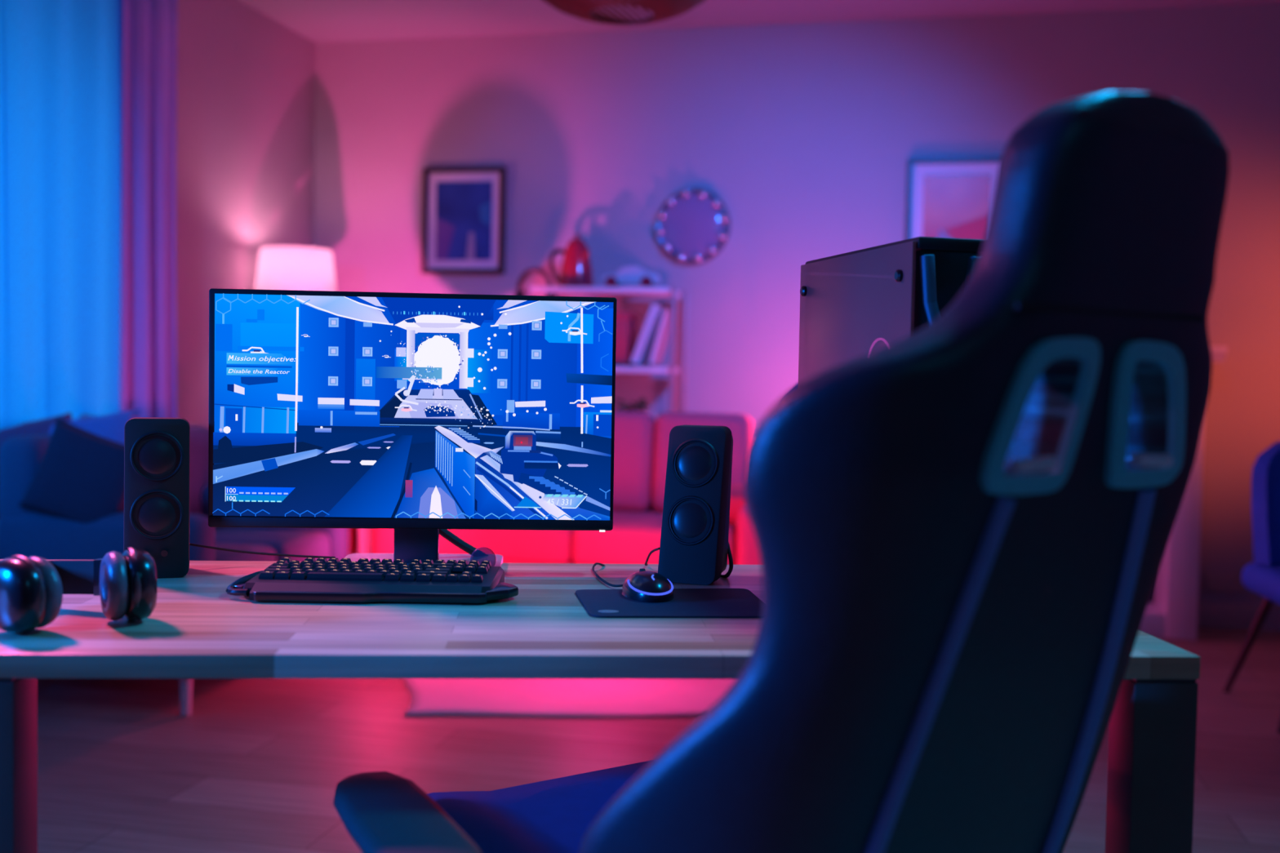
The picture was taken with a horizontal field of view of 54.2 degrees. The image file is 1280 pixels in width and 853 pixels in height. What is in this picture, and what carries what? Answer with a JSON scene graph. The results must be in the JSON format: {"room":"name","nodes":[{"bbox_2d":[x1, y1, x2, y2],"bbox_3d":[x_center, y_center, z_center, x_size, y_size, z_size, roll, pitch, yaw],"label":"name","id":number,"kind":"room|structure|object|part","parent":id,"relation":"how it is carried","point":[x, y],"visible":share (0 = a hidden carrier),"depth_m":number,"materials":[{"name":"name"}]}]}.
{"room":"living room","nodes":[
{"label":"living room","id":0,"kind":"room"},
{"bbox_2d":[176,0,315,427],"bbox_3d":[-2.551,-0.416,2.141,0.120,2.645,8.590,2,2,12],"label":"wall","id":1,"kind":"structure","parent":0,"point":[246,79],"depth_m":5.42,"materials":[{"name":"paint"}]},
{"bbox_3d":[-2.081,-1.719,3.551,0.146,0.052,2.708,2,2,12],"label":"curtain rod","id":2,"kind":"object","parent":1,"relation":"attached to","visible":0},
{"bbox_2d":[0,0,123,430],"bbox_3d":[-2.077,-0.429,3.457,0.044,2.540,2.122,2,2,12],"label":"sheer curtain","id":3,"kind":"object","parent":2,"relation":"hanging from","point":[61,61],"visible":0.64,"depth_m":4.12,"materials":[{"name":"fabric"}]},
{"bbox_2d":[120,0,177,417],"bbox_3d":[-1.841,-0.474,4.669,0.066,2.540,0.412,2,2,12],"label":"drape","id":4,"kind":"object","parent":2,"relation":"hanging from","point":[148,362],"visible":0.64,"depth_m":4.65,"materials":[{"name":"fabric"}]},
{"bbox_2d":[37,626,1279,852],"bbox_3d":[0.949,1.049,1.448,7.890,0.100,8.750,2,2,12],"label":"floor","id":5,"kind":"structure","parent":0,"point":[256,765],"depth_m":3.41,"materials":[{"name":"laminate"}]},
{"bbox_2d":[0,425,349,715],"bbox_3d":[-1.526,0.431,4.255,0.690,0.823,1.070,2,2,12],"label":"sofa","id":6,"kind":"object","parent":5,"relation":"on","point":[28,533],"visible":0.23,"depth_m":3.79,"materials":[{"name":"blue fabric"}]},
{"bbox_2d":[0,412,71,449],"bbox_3d":[-1.933,0.125,3.990,0.327,0.340,0.133,0,3,-30],"label":"throw pillow","id":7,"kind":"object","parent":6,"relation":"on","point":[43,426],"visible":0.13,"depth_m":3.96,"materials":[{"name":"fabric"}]},
{"bbox_2d":[17,417,124,524],"bbox_3d":[-1.675,0.162,3.791,0.389,0.374,0.142,1,2,-4],"label":"throw pillow","id":8,"kind":"object","parent":6,"relation":"on","point":[79,476],"visible":0.84,"depth_m":3.74,"materials":[{"name":"fabric"}]},
{"bbox_2d":[78,413,95,418],"bbox_3d":[-1.786,0.144,4.261,0.364,0.377,0.149,1,2,6],"label":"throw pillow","id":9,"kind":"object","parent":6,"relation":"on","point":[83,415],"visible":0.02,"depth_m":4.29,"materials":[{"name":"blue fabric"}]},
{"bbox_2d":[48,408,139,444],"bbox_3d":[-1.770,0.130,4.030,0.383,0.379,0.147,1,2,-10],"label":"throw pillow","id":10,"kind":"object","parent":6,"relation":"on","point":[111,427],"visible":0.15,"depth_m":4.01,"materials":[{"name":"blue fabric"}]},
{"bbox_3d":[-1.794,0.342,4.309,0.140,0.660,1.050,2,2,12],"label":"backrest","id":11,"kind":"part","parent":6,"relation":"part of","materials":[{"name":"blue fabric"}]},
{"bbox_3d":[-1.624,0.496,3.803,0.690,0.480,0.140,2,2,12],"label":"armrest","id":12,"kind":"part","parent":6,"relation":"part of","materials":[{"name":"blue fabric"}]},
{"bbox_3d":[-1.365,0.777,3.755,0.043,0.177,0.070,1,2,-12],"label":"leg","id":13,"kind":"part","parent":6,"relation":"part of","materials":[{"name":"brown wood"}]},
{"bbox_2d":[214,542,276,561],"bbox_3d":[-1.470,0.469,4.043,0.470,0.150,0.385,2,2,12],"label":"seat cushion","id":14,"kind":"object","parent":6,"relation":"on","point":[220,555],"depth_m":4.06,"materials":[{"name":"blue fabric"}]},
{"bbox_2d":[213,527,329,561],"bbox_3d":[-1.388,0.455,4.429,0.470,0.150,0.385,2,2,12],"label":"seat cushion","id":15,"kind":"object","parent":6,"relation":"on","point":[295,541],"depth_m":4.39,"materials":[{"name":"blue fabric"}]},
{"bbox_3d":[-1.430,0.462,4.712,0.690,0.480,0.140,2,2,12],"label":"armrest","id":16,"kind":"part","parent":6,"relation":"part of","materials":[{"name":"blue fabric"}]},
{"bbox_2d":[255,245,336,291],"bbox_3d":[-1.536,0.000,5.577,0.370,1.569,0.370,2,2,12],"label":"floor lamp","id":17,"kind":"object","parent":5,"relation":"on","point":[279,267],"visible":0.51,"depth_m":5.41,"materials":[{"name":"white fabric"}]},
{"bbox_2d":[350,528,373,554],"bbox_3d":[-1.203,0.556,5.045,0.342,0.514,0.340,2,2,12],"label":"nightstand","id":18,"kind":"object","parent":5,"relation":"on","point":[365,535],"visible":0.03,"depth_m":4.86,"materials":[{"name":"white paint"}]},
{"bbox_2d":[348,528,358,554],"bbox_3d":[-1.150,0.423,5.039,0.042,0.160,0.200,2,2,12],"label":"book","id":19,"kind":"object","parent":18,"relation":"on","point":[353,532],"visible":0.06,"depth_m":4.99,"materials":[{"name":"red paper"}]},
{"bbox_3d":[-1.047,0.572,5.013,0.022,0.490,0.340,2,2,12],"label":"panel","id":20,"kind":"part","parent":18,"relation":"part of","materials":[{"name":"red fabric"}]},
{"bbox_2d":[373,410,760,564],"bbox_3d":[-0.186,0.387,5.022,1.570,0.895,0.810,2,2,12],"label":"sofa","id":21,"kind":"object","parent":5,"relation":"on","point":[641,448],"visible":0.2,"depth_m":4.77,"materials":[{"name":"fabric"}]},
{"bbox_3d":[-0.880,0.464,5.157,0.160,0.460,0.780,2,2,12],"label":"armrest","id":22,"kind":"part","parent":21,"relation":"part of","materials":[{"name":"fabric"}]},
{"bbox_2d":[439,528,573,563],"bbox_3d":[-0.503,0.427,5.014,0.610,0.170,0.600,2,2,12],"label":"seat cushion","id":23,"kind":"object","parent":21,"relation":"on","point":[515,546],"depth_m":4.70,"materials":[{"name":"fabric"}]},
{"bbox_2d":[613,410,655,511],"bbox_3d":[-0.143,0.146,5.193,0.404,0.420,0.160,2,-7,12],"label":"cushion","id":24,"kind":"object","parent":21,"relation":"on","point":[634,450],"depth_m":5.09,"materials":[{"name":"fabric"}]},
{"bbox_2d":[572,510,737,564],"bbox_3d":[0.098,0.443,4.886,0.610,0.170,0.600,2,2,12],"label":"seat cushion","id":25,"kind":"object","parent":21,"relation":"on","point":[634,534],"depth_m":4.63,"materials":[{"name":"fabric"}]},
{"bbox_2d":[651,412,755,512],"bbox_3d":[0.258,0.156,5.108,0.404,0.420,0.160,2,-7,12],"label":"cushion","id":26,"kind":"object","parent":21,"relation":"on","point":[742,428],"depth_m":5.06,"materials":[{"name":"fabric"}]},
{"bbox_2d":[728,483,746,522],"bbox_3d":[0.326,0.292,4.750,0.364,0.163,0.193,2,3,32],"label":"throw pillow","id":27,"kind":"object","parent":21,"relation":"on","point":[737,492],"visible":0.16,"depth_m":4.63,"materials":[{"name":"red fabric"}]},
{"bbox_3d":[0.498,0.501,4.864,0.160,0.460,0.780,2,2,12],"label":"armrest","id":28,"kind":"part","parent":21,"relation":"part of","materials":[{"name":"fabric"}]},
{"bbox_2d":[404,679,735,717],"bbox_3d":[0.027,0.857,4.304,1.712,0.013,1.016,1,2,-3],"label":"rug","id":29,"kind":"object","parent":5,"relation":"on","point":[555,698],"visible":0.26,"depth_m":3.99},
{"bbox_2d":[0,559,1200,852],"bbox_3d":[-0.328,0.594,1.605,1.805,0.750,0.630,1,2,-4],"label":"desk","id":30,"kind":"object","parent":5,"relation":"on","point":[194,629],"visible":0.48,"depth_m":1.34,"materials":[{"name":"brown wood"}]},
{"bbox_3d":[-0.665,0.253,1.282,0.066,0.004,0.055,1,2,-4],"label":"leg plate","id":31,"kind":"part","parent":30,"relation":"part of","materials":[{"name":"grey metal"}]},
{"bbox_3d":[-0.672,0.615,1.297,0.070,0.721,0.060,1,2,-4],"label":"leg","id":32,"kind":"part","parent":30,"relation":"part of","materials":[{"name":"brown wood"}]},
{"bbox_2d":[0,546,157,633],"bbox_3d":[-0.656,0.178,1.424,0.174,0.085,0.186,-1,3,-38],"label":"headset","id":33,"kind":"object","parent":30,"relation":"on","point":[33,588],"visible":1,"depth_m":1.38,"materials":[{"name":"black plastic"}]},
{"bbox_2d":[0,555,62,633],"bbox_3d":[-0.666,0.181,1.353,0.087,0.085,0.069,2,2,12],"label":"ear cup","id":34,"kind":"object","parent":33,"relation":"on","point":[31,589],"depth_m":1.33,"materials":[{"name":"black plastic"}]},
{"bbox_2d":[99,546,157,622],"bbox_3d":[-0.581,0.180,1.420,0.083,0.085,0.084,2,2,12],"label":"ear cup","id":35,"kind":"object","parent":33,"relation":"on","point":[128,582],"depth_m":1.39,"materials":[{"name":"black plastic"}]},
{"bbox_2d":[123,417,190,578],"bbox_3d":[-0.677,0.097,1.759,0.084,0.219,0.114,0,2,-19],"label":"speaker","id":36,"kind":"object","parent":30,"relation":"on","point":[157,450],"visible":0.93,"depth_m":1.72},
{"bbox_3d":[-0.651,0.173,1.713,0.009,0.009,0.004,0,2,-19],"label":"knob","id":37,"kind":"part","parent":36,"relation":"part of","materials":[{"name":"black plastic"}]},
{"bbox_2d":[189,542,335,558],"bbox_3d":[-0.559,0.185,1.859,0.214,0.034,0.004,0,3,-28],"label":"cable","id":38,"kind":"object","parent":30,"relation":"on","point":[192,544],"visible":0.93,"depth_m":1.86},
{"bbox_2d":[225,557,518,604],"bbox_3d":[-0.341,0.199,1.654,0.370,0.032,0.210,1,2,-1],"label":"keyboard","id":39,"kind":"object","parent":30,"relation":"on","point":[322,580],"visible":1,"depth_m":1.60,"materials":[{"name":"black plastic"}]},
{"bbox_2d":[208,288,617,567],"bbox_3d":[-0.324,0.009,1.832,0.568,0.400,0.170,1,2,-4],"label":"monitor","id":40,"kind":"object","parent":30,"relation":"on","point":[416,415],"visible":0.99,"depth_m":1.76,"materials":[{"name":"black plastic"}]},
{"bbox_2d":[439,528,488,556],"bbox_3d":[-0.252,0.198,1.910,0.141,0.111,0.030,-1,3,-42],"label":"cable","id":41,"kind":"object","parent":40,"relation":"hanging from","point":[447,535],"visible":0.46,"depth_m":1.88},
{"bbox_2d":[644,547,659,565],"bbox_3d":[0.015,0.193,1.854,0.011,0.041,0.093,1,2,-11],"label":"cable","id":42,"kind":"object","parent":30,"relation":"on","point":[657,548],"visible":0.96,"depth_m":1.84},
{"bbox_2d":[575,588,762,617],"bbox_3d":[0.040,0.224,1.595,0.236,0.003,0.195,1,2,-6],"label":"mouse pad","id":43,"kind":"object","parent":30,"relation":"on","point":[686,602],"visible":0.83,"depth_m":1.57,"materials":[{"name":"black fabric"}]},
{"bbox_2d":[591,562,674,602],"bbox_3d":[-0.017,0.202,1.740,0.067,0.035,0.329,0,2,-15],"label":"computer mouse","id":44,"kind":"object","parent":43,"relation":"on","point":[645,586],"visible":1,"depth_m":1.60,"materials":[{"name":"black plastic"}]},
{"bbox_3d":[-0.046,0.211,1.793,0.036,0.012,0.216,1,2,-12],"label":"cord","id":45,"kind":"part","parent":44,"relation":"part of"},
{"bbox_2d":[657,424,733,585],"bbox_3d":[0.085,0.108,1.803,0.084,0.219,0.126,2,2,18],"label":"speaker","id":46,"kind":"object","parent":30,"relation":"on","point":[694,545],"visible":0.98,"depth_m":1.77},
{"bbox_2d":[720,542,733,577],"bbox_3d":[0.123,0.188,1.829,0.021,0.070,0.048,0,2,-19],"label":"cable","id":47,"kind":"object","parent":30,"relation":"on","point":[730,557],"visible":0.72,"depth_m":1.82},
{"bbox_2d":[798,236,983,384],"bbox_3d":[0.375,-0.003,1.687,0.218,0.461,0.367,0,2,-14],"label":"computer tower","id":48,"kind":"object","parent":30,"relation":"on","point":[854,304],"visible":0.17,"depth_m":1.58,"materials":[{"name":"black plastic"}]},
{"bbox_3d":[0.277,-0.007,1.665,0.005,0.441,0.357,0,2,-14],"label":"glass","id":49,"kind":"part","parent":48,"relation":"part of","materials":[{"name":"purple"}]},
{"bbox_3d":[0.384,-0.225,1.682,0.205,0.016,0.361,0,2,-14],"label":"panel","id":50,"kind":"part","parent":48,"relation":"part of","materials":[{"name":"black plastic"}]},
{"bbox_3d":[0.343,-0.175,1.488,0.019,0.059,0.014,0,2,-14],"label":"trim","id":51,"kind":"part","parent":48,"relation":"part of","materials":[{"name":"teal plastic"}]},
{"bbox_3d":[0.356,-0.106,1.495,0.039,0.093,0.014,0,2,-14],"label":"trim","id":52,"kind":"part","parent":48,"relation":"part of","materials":[{"name":"teal plastic"}]},
{"bbox_3d":[0.422,0.000,1.536,0.197,0.426,0.030,0,2,-14],"label":"panel","id":53,"kind":"part","parent":48,"relation":"part of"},
{"bbox_3d":[0.396,-0.157,1.503,0.025,0.094,0.014,0,2,-14],"label":"trim","id":54,"kind":"part","parent":48,"relation":"part of","materials":[{"name":"teal plastic"}]},
{"bbox_3d":[0.556,0.634,1.384,0.070,0.721,0.060,1,2,-4],"label":"leg","id":55,"kind":"part","parent":30,"relation":"part of","materials":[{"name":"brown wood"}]},
{"bbox_3d":[0.562,0.272,1.369,0.066,0.004,0.055,1,2,-4],"label":"leg plate","id":56,"kind":"part","parent":30,"relation":"part of","materials":[{"name":"grey metal"}]},
{"bbox_2d":[524,284,688,412],"bbox_3d":[-0.157,0.092,5.675,0.682,1.436,0.322,2,2,12],"label":"bookshelf","id":57,"kind":"object","parent":5,"relation":"on","point":[583,291],"visible":0.39,"depth_m":5.50,"materials":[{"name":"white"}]},
{"bbox_3d":[-0.511,0.089,5.597,0.022,1.436,0.022,2,2,12],"label":"post","id":58,"kind":"part","parent":57,"relation":"part of","materials":[{"name":"pink"}]},
{"bbox_2d":[514,267,556,296],"bbox_3d":[-0.465,-0.623,5.581,0.181,0.170,0.070,2,2,12],"label":"headphones","id":59,"kind":"object","parent":57,"relation":"hanging from","point":[525,273],"visible":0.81,"depth_m":5.57,"materials":[{"name":"brown plastic"}]},
{"bbox_2d":[514,289,524,295],"bbox_3d":[-0.536,-0.575,5.598,0.035,0.070,0.070,2,2,12],"label":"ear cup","id":60,"kind":"object","parent":59,"relation":"on","point":[517,292],"depth_m":5.57,"materials":[{"name":"plastic"}]},
{"bbox_2d":[545,292,556,296],"bbox_3d":[-0.395,-0.571,5.568,0.035,0.070,0.070,2,2,12],"label":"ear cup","id":61,"kind":"object","parent":59,"relation":"on","point":[548,294],"depth_m":5.54,"materials":[{"name":"white plastic"}]},
{"bbox_2d":[549,233,593,286],"bbox_3d":[-0.311,-0.748,5.665,0.208,0.248,0.161,2,2,12],"label":"kettle","id":62,"kind":"object","parent":57,"relation":"on","point":[576,269],"visible":0.92,"depth_m":5.61,"materials":[{"name":"red ceramic"}]},
{"bbox_3d":[-0.378,-0.728,5.681,0.070,0.157,0.022,2,2,12],"label":"handle","id":63,"kind":"part","parent":62,"relation":"part of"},
{"bbox_3d":[-0.284,-0.850,5.657,0.078,0.043,0.078,2,2,12],"label":"lid","id":64,"kind":"part","parent":62,"relation":"part of","materials":[{"name":"red ceramic"}]},
{"bbox_3d":[-0.239,-0.767,5.595,0.028,0.056,0.057,0,3,-31],"label":"spout","id":65,"kind":"part","parent":62,"relation":"part of","materials":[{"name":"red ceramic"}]},
{"bbox_2d":[615,311,639,366],"bbox_3d":[-0.131,-0.391,5.641,0.210,0.240,0.210,2,2,12],"label":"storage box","id":66,"kind":"object","parent":57,"relation":"on","point":[626,322],"visible":0.48,"depth_m":5.53,"materials":[{"name":"red cardboard"}]},
{"bbox_3d":[-0.129,-0.496,5.637,0.210,0.030,0.210,2,2,12],"label":"lid","id":67,"kind":"part","parent":66,"relation":"part of","materials":[{"name":"cardboard"}]},
{"bbox_2d":[600,265,661,286],"bbox_3d":[-0.039,-0.666,5.591,0.258,0.100,0.108,2,2,12],"label":"toy car","id":68,"kind":"object","parent":57,"relation":"on","point":[626,275],"visible":0.87,"depth_m":5.55,"materials":[{"name":"white plastic"}]},
{"bbox_2d":[615,396,649,412],"bbox_3d":[-0.032,-0.027,5.622,0.179,0.214,0.182,2,2,12],"label":"potted plant","id":69,"kind":"object","parent":57,"relation":"on","point":[641,403],"visible":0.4,"depth_m":5.63,"materials":[{"name":"green plant"}]},
{"bbox_2d":[630,303,666,364],"bbox_3d":[0.040,-0.410,5.593,0.125,0.269,0.202,2,2,12],"label":"book","id":70,"kind":"object","parent":57,"relation":"on","point":[646,341],"visible":0.92,"depth_m":5.51,"materials":[{"name":"paper"}]},
{"bbox_2d":[648,307,676,365],"bbox_3d":[0.101,-0.399,5.590,0.086,0.252,0.202,2,2,12],"label":"book","id":71,"kind":"object","parent":57,"relation":"on","point":[663,335],"visible":0.87,"depth_m":5.51,"materials":[{"name":"white paper"}]},
{"bbox_3d":[0.134,0.106,5.460,0.022,1.436,0.022,2,2,12],"label":"post","id":72,"kind":"part","parent":57,"relation":"part of","materials":[{"name":"pink"}]},
{"bbox_3d":[0.197,0.096,5.753,0.022,1.436,0.022,2,2,12],"label":"post","id":73,"kind":"part","parent":57,"relation":"part of","materials":[{"name":"pink"}]},
{"bbox_2d":[333,91,1229,852],"bbox_3d":[0.130,0.357,1.325,0.833,1.263,0.863,-1,3,-34],"label":"gaming chair","id":74,"kind":"object","parent":5,"relation":"on","point":[962,524],"visible":1,"depth_m":0.98,"materials":[{"name":"black leather"}]},
{"bbox_3d":[0.069,0.516,1.418,0.522,0.157,0.575,-1,3,-34],"label":"seat","id":75,"kind":"part","parent":74,"relation":"part of","materials":[{"name":"leather"}]},
{"bbox_3d":[0.284,-0.009,0.971,0.108,0.120,0.096,-1,3,-34],"label":"opening trim","id":76,"kind":"part","parent":74,"relation":"part of","materials":[{"name":"teal plastic"}]},
{"bbox_3d":[0.396,-0.010,1.047,0.108,0.120,0.096,-1,3,-34],"label":"opening trim","id":77,"kind":"part","parent":74,"relation":"part of","materials":[{"name":"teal plastic"}]},
{"bbox_2d":[1139,346,1227,640],"bbox_3d":[1.746,0.255,5.323,1.270,1.198,0.380,2,2,12],"label":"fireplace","id":78,"kind":"object","parent":5,"relation":"on","point":[1171,612],"visible":0.17,"depth_m":5.10,"materials":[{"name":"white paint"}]},
{"bbox_2d":[1210,346,1227,362],"bbox_3d":[1.757,-0.313,5.300,1.270,0.060,0.380,2,2,12],"label":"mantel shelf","id":79,"kind":"object","parent":78,"relation":"attached to","point":[1218,353],"depth_m":5.00,"materials":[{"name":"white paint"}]},
{"bbox_2d":[1222,441,1279,733],"bbox_3d":[2.239,0.489,4.002,0.557,0.863,0.619,1,2,8],"label":"velvet chair","id":80,"kind":"object","parent":5,"relation":"on","point":[1261,576],"visible":1,"depth_m":4.14,"materials":[{"name":"blue fabric"}]},
{"bbox_3d":[2.054,0.700,4.187,0.038,0.420,0.182,-1,3,-38],"label":"leg","id":81,"kind":"part","parent":80,"relation":"part of","materials":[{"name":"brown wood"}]},
{"bbox_3d":[2.231,0.514,3.953,0.500,0.100,0.480,1,2,8],"label":"seat","id":82,"kind":"part","parent":80,"relation":"part of","materials":[{"name":"blue fabric"}]},
{"bbox_3d":[2.267,0.251,4.160,0.464,0.400,0.279,1,2,8],"label":"backrest","id":83,"kind":"part","parent":80,"relation":"part of","materials":[{"name":"blue fabric"}]},
{"bbox_3d":[1.993,0.715,3.799,0.182,0.420,0.038,0,3,-28],"label":"leg","id":84,"kind":"part","parent":80,"relation":"part of","materials":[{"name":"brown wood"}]},
{"bbox_2d":[240,0,1279,42],"bbox_3d":[0.999,-1.693,1.336,7.890,0.100,8.750,2,2,12],"label":"ceiling","id":85,"kind":"structure","parent":0,"point":[317,20],"depth_m":5.55,"materials":[{"name":"paint"}]},
{"bbox_2d":[542,0,705,25],"bbox_3d":[-0.057,-1.569,4.139,0.711,0.416,0.711,2,2,12],"label":"pendant lamp","id":86,"kind":"object","parent":85,"relation":"hanging from","point":[662,10],"visible":1,"depth_m":4.16,"materials":[{"name":"metal"}]},
{"bbox_2d":[313,3,1279,631],"bbox_3d":[1.857,-0.475,5.531,7.090,2.645,0.120,2,2,12],"label":"wall","id":87,"kind":"structure","parent":0,"point":[806,134],"depth_m":5.73,"materials":[{"name":"paint"}]},
{"bbox_2d":[422,166,506,274],"bbox_3d":[-0.846,-0.987,6.009,0.411,0.504,0.032,2,2,12],"label":"picture frame","id":88,"kind":"object","parent":87,"relation":"attached to","point":[464,209],"visible":1,"depth_m":6.01,"materials":[{"name":"brown wood"}]},
{"bbox_2d":[435,181,492,260],"bbox_3d":[-0.846,-0.987,6.009,0.281,0.374,0.004,2,2,12],"label":"print","id":89,"kind":"object","parent":88,"relation":"attached to","point":[464,209],"depth_m":6.01,"materials":[{"name":"blue paper"}]},
{"bbox_2d":[655,187,730,264],"bbox_3d":[0.242,-0.924,5.764,0.351,0.351,0.064,2,2,12],"label":"mirror","id":90,"kind":"object","parent":87,"relation":"attached to","point":[693,224],"visible":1,"depth_m":5.78,"materials":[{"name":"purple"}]},
{"bbox_2d":[905,156,1001,239],"bbox_3d":[1.398,-0.893,5.534,0.438,0.584,0.032,2,2,12],"label":"picture frame","id":91,"kind":"object","parent":87,"relation":"attached to","point":[946,197],"visible":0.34,"depth_m":5.53,"materials":[{"name":"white wood"}]},
{"bbox_2d":[922,174,991,239],"bbox_3d":[1.397,-0.893,5.532,0.288,0.434,0.007,2,2,12],"label":"print","id":92,"kind":"object","parent":91,"relation":"attached to","point":[954,206],"depth_m":5.53,"materials":[{"name":"red"}]},
{"bbox_2d":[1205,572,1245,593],"bbox_3d":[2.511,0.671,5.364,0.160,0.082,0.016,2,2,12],"label":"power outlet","id":93,"kind":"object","parent":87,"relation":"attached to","point":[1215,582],"visible":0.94,"depth_m":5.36,"materials":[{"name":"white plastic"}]},
{"bbox_2d":[1197,601,1259,630],"bbox_3d":[0.497,0.758,5.796,4.384,0.110,0.018,2,2,12],"label":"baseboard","id":94,"kind":"structure","parent":87,"relation":"attached to","point":[1210,615],"depth_m":5.36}
]}

